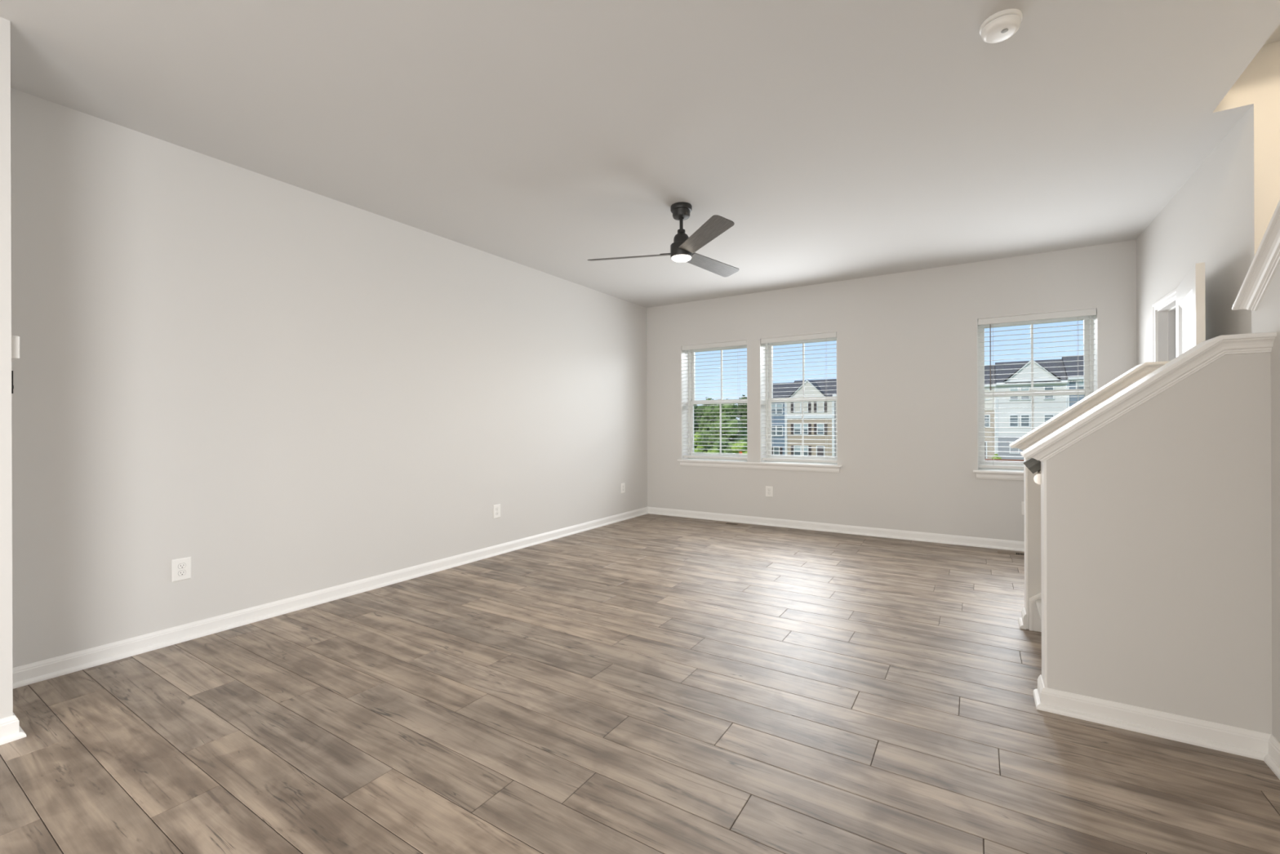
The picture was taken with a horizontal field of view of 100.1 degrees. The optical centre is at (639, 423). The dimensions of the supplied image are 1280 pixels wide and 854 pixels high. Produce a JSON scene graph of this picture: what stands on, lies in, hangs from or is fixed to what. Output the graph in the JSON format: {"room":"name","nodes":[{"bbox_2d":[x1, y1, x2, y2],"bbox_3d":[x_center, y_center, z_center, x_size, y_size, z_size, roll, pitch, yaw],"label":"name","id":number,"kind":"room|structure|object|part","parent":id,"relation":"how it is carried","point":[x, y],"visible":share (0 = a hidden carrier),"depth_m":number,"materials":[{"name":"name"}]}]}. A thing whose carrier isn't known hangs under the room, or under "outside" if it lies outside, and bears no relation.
{"room":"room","nodes":[
{"label":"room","id":0,"kind":"room"},
{"bbox_2d":[0,17,13,719],"bbox_3d":[-4.041,-0.163,0.155,0.753,2.740,4.950,0,0,32],"label":"wall","id":1,"kind":"structure","parent":0,"point":[6,453],"depth_m":2.04,"materials":[{"name":"white paint"}]},
{"bbox_2d":[11,370,13,393],"bbox_3d":[-2.455,-0.161,2.087,0.076,0.088,0.011,0,0,32],"label":"light switch","id":2,"kind":"object","parent":1,"relation":"attached to","point":[12,385],"visible":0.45,"depth_m":2.07,"materials":[{"name":"black plastic"}]},
{"bbox_2d":[11,370,13,393],"bbox_3d":[-2.455,-0.161,2.086,0.076,0.088,0.008,0,0,32],"label":"switch plate","id":3,"kind":"object","parent":2,"relation":"attached to","point":[11,371],"depth_m":2.07,"materials":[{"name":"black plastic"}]},
{"bbox_2d":[11,335,19,359],"bbox_3d":[-2.466,-0.297,2.103,0.116,0.092,0.026,0,0,32],"label":"wall control","id":4,"kind":"object","parent":1,"relation":"attached to","point":[15,340],"visible":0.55,"depth_m":2.08,"materials":[{"name":"white plastic"}]},
{"bbox_2d":[10,87,647,667],"bbox_3d":[-1.418,-0.173,4.885,0.140,2.740,5.850,0,0,32],"label":"wall","id":5,"kind":"structure","parent":0,"point":[286,390],"depth_m":3.28,"materials":[{"name":"white paint"}]},
{"bbox_2d":[171,556,191,582],"bbox_3d":[-2.537,0.805,2.967,0.009,0.122,0.086,0,0,32],"label":"electrical outlet","id":6,"kind":"object","parent":5,"relation":"attached to","point":[181,568],"visible":1,"depth_m":2.96,"materials":[{"name":"white plastic"}]},
{"bbox_2d":[177,569,186,575],"bbox_3d":[-2.535,0.825,2.965,0.003,0.027,0.033,0,0,32],"label":"receptacle","id":7,"kind":"object","parent":6,"relation":"attached to","point":[180,572],"depth_m":2.96,"materials":[{"name":"grey plastic"}]},
{"bbox_2d":[177,562,186,568],"bbox_3d":[-2.535,0.786,2.965,0.003,0.029,0.036,0,0,32],"label":"receptacle","id":8,"kind":"object","parent":6,"relation":"attached to","point":[180,565],"depth_m":2.96,"materials":[{"name":"grey plastic"}]},
{"bbox_2d":[0,506,648,745],"bbox_3d":[-2.456,1.157,2.499,0.643,0.087,10.600,0,0,32],"label":"baseboard","id":9,"kind":"structure","parent":5,"relation":"attached to","point":[38,671],"depth_m":3.19,"materials":[{"name":"white paint"}]},
{"bbox_2d":[493,503,500,518],"bbox_3d":[-1.310,0.801,4.911,0.009,0.122,0.086,0,0,32],"label":"electrical outlet","id":10,"kind":"object","parent":5,"relation":"attached to","point":[496,508],"visible":1,"depth_m":4.90,"materials":[{"name":"white plastic"}]},
{"bbox_2d":[621,482,625,493],"bbox_3d":[-0.209,0.797,6.655,0.009,0.122,0.086,0,0,32],"label":"electrical outlet","id":11,"kind":"object","parent":5,"relation":"attached to","point":[623,485],"visible":1,"depth_m":6.65,"materials":[{"name":"white plastic"}]},
{"bbox_2d":[0,513,1279,853],"bbox_3d":[-0.234,1.292,1.176,6.060,0.200,10.867,0,0,32],"label":"floor","id":12,"kind":"structure","parent":0,"point":[649,683],"depth_m":2.10,"materials":[{"name":"brown wood"}]},
{"bbox_2d":[713,521,749,526],"bbox_3d":[1.090,1.187,6.357,0.420,0.004,0.100,0,0,32],"label":"floor vent","id":13,"kind":"object","parent":12,"relation":"in","point":[722,522],"visible":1,"depth_m":6.36,"materials":[{"name":"metal"}]},
{"bbox_2d":[997,550,1024,555],"bbox_3d":[3.475,1.178,4.828,0.420,0.004,0.100,0,0,32],"label":"floor vent","id":14,"kind":"object","parent":12,"relation":"in","point":[998,551],"visible":0.45,"depth_m":4.88,"materials":[{"name":"metal"}]},
{"bbox_2d":[1035,599,1041,621],"bbox_3d":[2.800,0.901,2.203,1.831,0.561,0.859,0,0,32],"label":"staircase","id":15,"kind":"structure","parent":12,"relation":"on","point":[1038,602],"depth_m":2.94,"materials":[{"name":"carpet"}]},
{"bbox_2d":[1032,674,1279,779],"bbox_3d":[0.038,1.148,-0.955,0.674,0.087,7.421,0,0,32],"label":"baseboard","id":16,"kind":"structure","parent":12,"relation":"on","point":[1265,747],"depth_m":2.03,"materials":[{"name":"white paint"}]},
{"bbox_2d":[0,0,1279,307],"bbox_3d":[-0.258,-1.677,1.134,6.116,0.260,10.950,0,0,32],"label":"ceiling","id":17,"kind":"structure","parent":0,"point":[838,140],"depth_m":2.64,"materials":[{"name":"white paint"}]},
{"bbox_2d":[587,201,739,276],"bbox_3d":[0.307,-1.357,3.928,1.216,0.386,1.160,0,0,32],"label":"ceiling fan","id":18,"kind":"object","parent":17,"relation":"hanging from","point":[683,247],"visible":1,"depth_m":3.76,"materials":[{"name":"black metal"}]},
{"bbox_3d":[-0.082,-1.210,3.895,0.600,0.006,0.146,0,15,12],"label":"blade","id":19,"kind":"part","parent":18,"relation":"part of","materials":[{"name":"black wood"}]},
{"bbox_3d":[0.414,-1.212,3.449,0.146,0.006,0.600,16,-5,-17],"label":"blade","id":20,"kind":"part","parent":18,"relation":"part of","materials":[{"name":"wood"}]},
{"bbox_3d":[0.552,-1.212,4.101,0.146,0.006,0.600,-20,-13,40],"label":"blade","id":21,"kind":"part","parent":18,"relation":"part of","materials":[{"name":"grey wood"}]},
{"bbox_2d":[979,8,1022,43],"bbox_3d":[1.395,-1.528,2.072,0.138,0.051,0.138,0,0,32],"label":"smoke detector","id":22,"kind":"object","parent":17,"relation":"attached to","point":[1001,25],"visible":1,"depth_m":2.04,"materials":[{"name":"white plastic"}]},
{"bbox_2d":[681,340,747,459],"bbox_3d":[0.930,-0.286,6.676,0.876,1.434,0.073,0,0,32],"label":"window blind","id":23,"kind":"object","parent":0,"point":[740,342],"visible":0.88,"depth_m":6.66,"materials":[{"name":"white plastic"}]},
{"bbox_3d":[0.938,0.417,6.684,0.868,0.028,0.048,0,0,32],"label":"rail","id":24,"kind":"part","parent":23,"relation":"part of","materials":[{"name":"white plastic"}]},
{"bbox_2d":[646,240,1136,541],"bbox_3d":[2.617,-0.188,5.679,6.117,2.740,0.200,0,0,32],"label":"wall","id":25,"kind":"structure","parent":0,"point":[907,341],"depth_m":5.56,"materials":[{"name":"white paint"}]},
{"bbox_2d":[680,339,747,460],"bbox_3d":[0.984,-0.268,6.761,0.892,1.478,0.284,0,0,32],"label":"window","id":26,"kind":"structure","parent":25,"relation":"in","point":[685,404],"depth_m":6.95,"materials":[{"name":"white plastic"}]},
{"bbox_3d":[1.046,-0.620,6.862,0.844,0.727,0.032,0,0,32],"label":"sash","id":27,"kind":"part","parent":26,"relation":"part of","materials":[{"name":"clear glass"}]},
{"bbox_3d":[1.027,0.062,6.828,0.844,0.741,0.032,0,0,32],"label":"sash","id":28,"kind":"part","parent":26,"relation":"part of","materials":[{"name":"white plastic"}]},
{"bbox_2d":[677,331,842,472],"bbox_3d":[1.410,-0.238,6.465,2.010,1.541,0.330,0,0,32],"label":"window","id":29,"kind":"structure","parent":25,"relation":"in","point":[764,401],"depth_m":6.36,"materials":[{"name":"white plastic"}]},
{"bbox_2d":[760,332,837,462],"bbox_3d":[1.809,-0.289,6.121,0.860,1.434,0.073,0,0,32],"label":"window blind","id":30,"kind":"object","parent":29,"relation":"attached to","point":[830,335],"visible":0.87,"depth_m":6.08,"materials":[{"name":"white plastic"}]},
{"bbox_3d":[1.817,0.414,6.129,0.852,0.028,0.048,0,0,32],"label":"rail","id":31,"kind":"part","parent":30,"relation":"part of","materials":[{"name":"white plastic"}]},
{"bbox_3d":[2.075,-0.274,5.965,0.002,1.365,0.054,0,0,32],"label":"ladder cord","id":32,"kind":"part","parent":30,"relation":"part of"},
{"bbox_3d":[1.925,-0.623,6.307,0.828,0.727,0.032,0,0,32],"label":"sash","id":33,"kind":"part","parent":29,"relation":"part of","materials":[{"name":"clear glass"}]},
{"bbox_3d":[1.906,0.059,6.273,0.828,0.741,0.032,0,0,32],"label":"sash","id":34,"kind":"part","parent":29,"relation":"part of","materials":[{"name":"white plastic"}]},
{"bbox_2d":[765,485,773,497],"bbox_3d":[1.508,0.790,6.258,0.086,0.122,0.009,0,0,32],"label":"electrical outlet","id":35,"kind":"object","parent":25,"relation":"attached to","point":[769,490],"visible":1,"depth_m":6.25,"materials":[{"name":"white plastic"}]},
{"bbox_2d":[647,506,1024,551],"bbox_3d":[2.155,1.140,5.838,4.877,0.087,0.030,0,0,32],"label":"baseboard","id":36,"kind":"structure","parent":25,"relation":"attached to","point":[998,544],"depth_m":5.75,"materials":[{"name":"white paint"}]},
{"bbox_2d":[1021,501,1024,515],"bbox_3d":[3.580,0.783,4.950,0.086,0.122,0.009,0,0,32],"label":"electrical outlet","id":37,"kind":"object","parent":25,"relation":"attached to","point":[1022,502],"visible":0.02,"depth_m":4.97,"materials":[{"name":"white plastic"}]},
{"bbox_2d":[973,307,1097,480],"bbox_3d":[3.693,-0.246,5.024,0.970,1.541,0.330,0,0,32],"label":"window","id":38,"kind":"structure","parent":25,"relation":"in","point":[1093,375],"depth_m":5.10,"materials":[{"name":"white plastic"}]},
{"bbox_3d":[3.767,-0.630,5.144,0.847,0.727,0.032,0,0,32],"label":"sash","id":39,"kind":"part","parent":38,"relation":"part of","materials":[{"name":"clear glass"}]},
{"bbox_3d":[3.748,0.052,5.111,0.847,0.741,0.032,0,0,32],"label":"sash","id":40,"kind":"part","parent":38,"relation":"part of","materials":[{"name":"white plastic"}]},
{"bbox_2d":[977,308,1096,469],"bbox_3d":[3.651,-0.296,4.959,0.879,1.434,0.073,0,0,32],"label":"window blind","id":41,"kind":"object","parent":38,"relation":"attached to","point":[1089,312],"visible":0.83,"depth_m":4.97,"materials":[{"name":"white plastic"}]},
{"bbox_3d":[3.387,-0.278,5.136,0.002,1.365,0.054,0,0,32],"label":"ladder cord","id":42,"kind":"part","parent":41,"relation":"part of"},
{"bbox_3d":[3.658,0.407,4.967,0.871,0.028,0.048,0,0,32],"label":"rail","id":43,"kind":"part","parent":41,"relation":"part of","materials":[{"name":"white plastic"}]},
{"bbox_2d":[1027,40,1279,629],"bbox_3d":[2.541,-1.193,2.964,3.340,4.750,0.120,0,0,32],"label":"wall","id":44,"kind":"structure","parent":0,"point":[1260,82],"depth_m":2.64,"materials":[{"name":"white paint"}]},
{"bbox_2d":[1017,607,1026,629],"bbox_3d":[2.639,1.138,2.918,0.940,0.087,0.162,0,0,32],"label":"baseboard","id":45,"kind":"structure","parent":44,"relation":"attached to","point":[1022,620],"depth_m":3.11,"materials":[{"name":"white paint"}]},
{"bbox_2d":[1023,457,1028,628],"bbox_3d":[2.265,0.643,3.143,0.010,1.081,0.124,0,0,32],"label":"trim","id":46,"kind":"structure","parent":44,"relation":"attached to","point":[1025,468],"depth_m":3.09,"materials":[{"name":"white paint"}]},
{"bbox_2d":[1028,592,1041,631],"bbox_3d":[2.521,0.831,2.899,0.675,0.703,0.019,0,0,32],"label":"trim","id":47,"kind":"structure","parent":44,"relation":"attached to","point":[1035,623],"depth_m":3.06,"materials":[{"name":"white paint"}]},
{"bbox_2d":[1008,360,1169,450],"bbox_3d":[2.613,-0.083,2.921,0.981,0.477,0.210,0,0,32],"label":"trim","id":48,"kind":"structure","parent":44,"relation":"attached to","point":[1137,372],"depth_m":2.94,"materials":[{"name":"white paint"}]},
{"bbox_2d":[1046,352,1271,733],"bbox_3d":[1.994,0.442,2.111,0.634,1.485,0.120,0,0,32],"label":"wall","id":49,"kind":"structure","parent":0,"point":[1159,535],"depth_m":2.02,"materials":[{"name":"white paint"}]},
{"bbox_2d":[1022,457,1040,484],"bbox_3d":[1.978,-0.001,2.245,0.608,0.529,0.090,0,0,32],"label":"handrail","id":50,"kind":"object","parent":49,"relation":"attached to","point":[1033,464],"visible":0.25,"depth_m":2.37,"materials":[{"name":"wood"}]},
{"bbox_3d":[1.986,-0.022,2.257,0.608,0.486,0.062,0,0,32],"label":"rail","id":51,"kind":"part","parent":50,"relation":"part of","materials":[{"name":"wood"}]},
{"bbox_2d":[1040,460,1047,688],"bbox_3d":[1.723,0.645,2.283,0.010,1.081,0.124,0,0,32],"label":"trim","id":52,"kind":"structure","parent":49,"relation":"attached to","point":[1043,464],"depth_m":2.23,"materials":[{"name":"white paint"}]},
{"bbox_2d":[1020,331,1276,462],"bbox_3d":[1.958,-0.080,2.133,0.716,0.477,0.210,0,0,32],"label":"cap","id":53,"kind":"object","parent":49,"relation":"attached to","point":[1206,352],"visible":0.96,"depth_m":2.05,"materials":[{"name":"white paint"}]},
{"bbox_2d":[1136,97,1279,365],"bbox_3d":[3.658,-0.192,3.547,0.120,2.740,2.295,0,0,32],"label":"wall","id":54,"kind":"structure","parent":0,"point":[1220,218],"depth_m":2.98,"materials":[{"name":"white paint"}]},
{"bbox_2d":[1151,262,1205,361],"bbox_3d":[3.509,0.134,3.395,0.210,2.090,1.573,0,0,38],"label":"door","id":55,"kind":"structure","parent":54,"relation":"in","point":[1178,317],"depth_m":3.27,"materials":[{"name":"white paint"}]},
{"bbox_3d":[3.686,0.133,3.718,0.018,2.090,0.847,0,0,32],"label":"casing","id":56,"kind":"part","parent":55,"relation":"part of","materials":[{"name":"white paint"}]},
{"bbox_2d":[1251,262,1279,742],"bbox_3d":[1.310,-0.183,0.323,0.123,2.740,3.945,0,0,32],"label":"wall","id":57,"kind":"structure","parent":0,"point":[1266,318],"depth_m":1.87,"materials":[{"name":"white paint"}]},
{"bbox_2d":[1231,199,1279,311],"bbox_3d":[1.955,-0.987,1.348,0.213,1.137,1.573,0,0,32],"label":"cap","id":58,"kind":"object","parent":57,"relation":"attached to","point":[1265,262],"visible":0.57,"depth_m":1.89,"materials":[{"name":"white paint"}]},
{"bbox_2d":[1263,23,1279,44],"bbox_3d":[3.260,-1.977,2.257,1.122,0.287,0.305,0,0,32],"label":"ceiling","id":59,"kind":"structure","parent":0,"point":[1275,36],"depth_m":2.54,"materials":[{"name":"white paint"}]},
{"label":"outside","id":60,"kind":"structure","parent":0,"visible":0},
{"bbox_3d":[52.591,4.947,83.297,280.000,0.700,183.000,0,0,32],"label":"ground","id":61,"kind":"structure","parent":60,"visible":0},
{"bbox_2d":[693,411,699,447],"bbox_3d":[4.717,0.932,65.395,5.887,8.856,5.738,0,0,32],"label":"tree","id":62,"kind":"object","parent":61,"relation":"on","point":[695,424],"visible":0.02,"depth_m":64.75,"materials":[{"name":"green plant"}]},
{"bbox_2d":[693,404,703,432],"bbox_3d":[11.026,0.954,86.825,6.535,9.295,8.669,0,0,32],"label":"tree","id":63,"kind":"object","parent":61,"relation":"on","point":[700,407],"visible":0.05,"depth_m":85.32,"materials":[{"name":"green plant"}]},
{"bbox_2d":[693,431,706,452],"bbox_3d":[6.184,3.264,60.558,3.044,4.707,2.894,0,0,32],"label":"shrub","id":64,"kind":"object","parent":61,"relation":"on","point":[699,448],"visible":0.27,"depth_m":60.12,"materials":[{"name":"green plant"}]},
{"bbox_2d":[696,396,717,452],"bbox_3d":[10.017,0.725,72.287,6.327,8.767,6.150,0,0,32],"label":"tree","id":65,"kind":"object","parent":61,"relation":"on","point":[705,408],"visible":0.32,"depth_m":71.27,"materials":[{"name":"green plant"}]},
{"bbox_2d":[706,448,719,459],"bbox_3d":[7.430,4.103,52.303,3.274,3.531,2.331,0,0,32],"label":"shrub","id":66,"kind":"object","parent":61,"relation":"on","point":[715,451],"visible":0.12,"depth_m":51.58,"materials":[{"name":"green plant"}]},
{"bbox_2d":[707,439,724,453],"bbox_3d":[8.212,3.652,57.404,2.569,4.085,2.988,0,0,9],"label":"shrub","id":67,"kind":"object","parent":61,"relation":"on","point":[717,445],"visible":0.21,"depth_m":56.66,"materials":[{"name":"green plant"}]},
{"bbox_2d":[702,398,746,453],"bbox_3d":[10.161,1.105,61.285,5.708,8.007,6.089,0,0,-37],"label":"tree","id":68,"kind":"object","parent":61,"relation":"on","point":[725,411],"visible":0.52,"depth_m":59.77,"materials":[{"name":"green plant"}]},
{"bbox_2d":[729,440,746,460],"bbox_3d":[10.624,3.460,56.191,2.779,3.603,3.218,0,0,4],"label":"shrub","id":69,"kind":"object","parent":61,"relation":"on","point":[734,449],"visible":0.23,"depth_m":55.23,"materials":[{"name":"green plant"}]},
{"bbox_2d":[737,395,746,426],"bbox_3d":[16.006,0.300,80.641,5.944,9.571,4.934,0,0,32],"label":"tree","id":70,"kind":"object","parent":61,"relation":"on","point":[741,411],"visible":0.17,"depth_m":79.63,"materials":[{"name":"green plant"}]},
{"bbox_2d":[771,382,793,455],"bbox_3d":[19.678,-0.436,75.605,4.580,10.610,9.720,0,0,32],"label":"townhouse","id":71,"kind":"structure","parent":61,"relation":"on","point":[780,413],"depth_m":71.24,"materials":[{"name":"blue"}]},
{"bbox_3d":[18.149,0.592,71.302,1.620,0.635,0.045,0,0,32],"label":"pane","id":72,"kind":"part","parent":71,"relation":"part of","materials":[{"name":"white glass"}]},
{"bbox_3d":[18.151,1.227,71.302,1.620,0.635,0.045,0,0,32],"label":"pane","id":73,"kind":"part","parent":71,"relation":"part of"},
{"bbox_3d":[18.138,-2.308,71.302,1.620,0.635,0.045,0,0,32],"label":"pane","id":74,"kind":"part","parent":71,"relation":"part of","materials":[{"name":"glass"}]},
{"bbox_3d":[18.140,-1.673,71.302,1.620,0.635,0.045,0,0,32],"label":"pane","id":75,"kind":"part","parent":71,"relation":"part of","materials":[{"name":"glass"}]},
{"bbox_3d":[17.201,0.718,71.673,4.580,8.320,0.420,0,0,32],"label":"white trim","id":76,"kind":"part","parent":71,"relation":"part of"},
{"bbox_2d":[786,378,836,457],"bbox_3d":[24.160,-0.563,72.777,5.980,10.830,9.720,0,0,32],"label":"townhouse","id":77,"kind":"structure","parent":61,"relation":"on","point":[792,408],"depth_m":68.97,"materials":[{"name":"beige"}]},
{"bbox_2d":[791,423,793,434],"bbox_3d":[19.942,0.678,70.132,0.340,1.360,0.080,0,0,32],"label":"shutter","id":78,"kind":"object","parent":77,"relation":"hanging from","point":[792,424],"depth_m":70.10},
{"bbox_2d":[791,402,793,412],"bbox_3d":[19.931,-2.142,70.132,0.340,1.320,0.080,0,0,32],"label":"shutter","id":79,"kind":"object","parent":77,"relation":"hanging from","point":[792,403],"depth_m":70.09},
{"bbox_3d":[20.924,3.199,69.557,1.680,0.610,0.045,0,0,32],"label":"pane","id":80,"kind":"part","parent":77,"relation":"part of","materials":[{"name":"white glass"}]},
{"bbox_3d":[20.926,3.809,69.557,1.680,0.610,0.045,0,0,32],"label":"pane","id":81,"kind":"part","parent":77,"relation":"part of","materials":[{"name":"white glass"}]},
{"bbox_3d":[20.913,0.364,69.557,1.680,0.620,0.045,0,0,32],"label":"pane","id":82,"kind":"part","parent":77,"relation":"part of","materials":[{"name":"white glass"}]},
{"bbox_3d":[20.916,0.984,69.557,1.680,0.620,0.045,0,0,32],"label":"pane","id":83,"kind":"part","parent":77,"relation":"part of","materials":[{"name":"white glass"}]},
{"bbox_3d":[21.484,-4.478,68.804,4.787,2.420,0.160,0,0,32],"label":"rake trim","id":84,"kind":"part","parent":77,"relation":"part of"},
{"bbox_3d":[21.683,0.726,68.844,5.980,8.270,0.420,0,0,32],"label":"white trim","id":85,"kind":"part","parent":77,"relation":"part of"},
{"bbox_2d":[808,445,811,455],"bbox_3d":[21.863,3.501,68.926,0.340,1.340,0.080,0,0,32],"label":"shutter","id":86,"kind":"object","parent":77,"relation":"hanging from","point":[809,449],"depth_m":68.89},
{"bbox_2d":[808,423,811,434],"bbox_3d":[21.853,0.671,68.926,0.340,1.360,0.080,0,0,32],"label":"shutter","id":87,"kind":"object","parent":77,"relation":"hanging from","point":[809,424],"depth_m":68.89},
{"bbox_2d":[808,401,811,412],"bbox_3d":[21.842,-2.149,68.926,0.340,1.320,0.080,0,0,32],"label":"shutter","id":88,"kind":"object","parent":77,"relation":"hanging from","point":[809,404],"depth_m":68.88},
{"bbox_2d":[813,401,816,412],"bbox_3d":[22.434,-2.151,68.553,0.340,1.320,0.080,0,0,32],"label":"shutter","id":89,"kind":"object","parent":77,"relation":"hanging from","point":[815,404],"depth_m":68.53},
{"bbox_2d":[813,423,817,434],"bbox_3d":[22.445,0.668,68.553,0.340,1.360,0.080,0,0,32],"label":"shutter","id":90,"kind":"object","parent":77,"relation":"hanging from","point":[815,424],"depth_m":68.50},
{"bbox_3d":[22.989,3.822,68.234,0.820,1.870,0.050,0,0,32],"label":"door","id":91,"kind":"part","parent":77,"relation":"part of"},
{"bbox_3d":[23.013,0.976,68.233,0.720,0.620,0.045,0,0,32],"label":"pane","id":92,"kind":"part","parent":77,"relation":"part of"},
{"bbox_2d":[824,423,826,434],"bbox_3d":[23.544,0.664,67.859,0.340,1.360,0.080,0,0,32],"label":"shutter","id":93,"kind":"object","parent":77,"relation":"hanging from","point":[825,424],"depth_m":67.83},
{"bbox_2d":[832,386,836,456],"bbox_3d":[29.200,-0.692,69.596,5.900,10.650,9.720,0,0,32],"label":"townhouse","id":94,"kind":"structure","parent":61,"relation":"on","point":[835,391],"depth_m":67.30,"materials":[{"name":"beige"}]},
{"bbox_2d":[984,365,995,458],"bbox_3d":[38.660,-1.341,63.623,5.840,10.780,9.720,0,0,32],"label":"townhouse","id":95,"kind":"structure","parent":61,"relation":"on","point":[990,411],"depth_m":58.62,"materials":[{"name":"beige"}]},
{"bbox_3d":[37.573,2.978,59.028,0.920,1.950,0.050,0,0,32],"label":"door","id":96,"kind":"part","parent":95,"relation":"part of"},
{"bbox_3d":[37.899,-0.621,58.834,0.740,0.615,0.045,0,0,32],"label":"pane","id":97,"kind":"part","parent":95,"relation":"part of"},
{"bbox_3d":[37.901,-0.006,58.834,0.740,0.615,0.045,0,0,32],"label":"pane","id":98,"kind":"part","parent":95,"relation":"part of","materials":[{"name":"glass"}]},
{"bbox_2d":[991,453,1001,458],"bbox_3d":[37.138,3.700,55.819,1.047,1.277,1.557,0,0,32],"label":"shrub","id":99,"kind":"object","parent":61,"relation":"on","point":[993,457],"visible":0.3,"depth_m":55.71,"materials":[{"name":"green plant"}]},
{"bbox_2d":[984,458,1023,462],"bbox_3d":[35.838,3.979,53.012,14.100,0.960,0.400,0,0,32],"label":"wall","id":100,"kind":"structure","parent":61,"relation":"on","point":[984,459],"depth_m":52.92,"materials":[{"name":"red brick"}]},
{"bbox_2d":[995,359,1067,459],"bbox_3d":[43.717,-1.570,60.432,6.080,11.000,9.720,0,0,32],"label":"townhouse","id":101,"kind":"structure","parent":61,"relation":"on","point":[1041,402],"depth_m":57.17,"materials":[{"name":"white"}]},
{"bbox_3d":[40.098,-0.604,57.447,0.660,0.565,0.045,0,0,32],"label":"pane","id":102,"kind":"part","parent":101,"relation":"part of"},
{"bbox_3d":[40.100,-0.039,57.447,0.660,0.565,0.045,0,0,32],"label":"pane","id":103,"kind":"part","parent":101,"relation":"part of","materials":[{"name":"glass"}]},
{"bbox_3d":[40.927,-0.607,56.924,0.660,0.565,0.045,0,0,32],"label":"pane","id":104,"kind":"part","parent":101,"relation":"part of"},
{"bbox_3d":[40.929,-0.042,56.924,0.660,0.565,0.045,0,0,32],"label":"pane","id":105,"kind":"part","parent":101,"relation":"part of","materials":[{"name":"glass"}]},
{"bbox_3d":[41.218,-5.571,56.347,4.967,2.500,0.160,0,0,32],"label":"rake trim","id":106,"kind":"part","parent":101,"relation":"part of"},
{"bbox_3d":[42.635,-0.614,55.846,0.700,0.565,0.045,0,0,32],"label":"pane","id":107,"kind":"part","parent":101,"relation":"part of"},
{"bbox_3d":[42.632,-3.576,55.840,0.680,0.620,0.045,0,0,32],"label":"pane","id":108,"kind":"part","parent":101,"relation":"part of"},
{"bbox_2d":[1062,355,1084,408],"bbox_3d":[48.764,-1.819,57.245,5.820,11.060,9.720,0,0,32],"label":"townhouse","id":109,"kind":"structure","parent":61,"relation":"on","point":[1077,380],"depth_m":54.94,"materials":[{"name":"stone"}]},
{"bbox_3d":[46.287,-0.530,53.313,5.820,8.500,0.420,0,0,32],"label":"white trim","id":110,"kind":"part","parent":109,"relation":"part of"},
{"bbox_3d":[44.892,-4.125,54.412,0.770,0.400,0.045,0,0,32],"label":"pane","id":111,"kind":"part","parent":109,"relation":"part of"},
{"bbox_3d":[44.894,-3.724,54.412,0.770,0.400,0.045,0,0,32],"label":"pane","id":112,"kind":"part","parent":109,"relation":"part of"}
]}

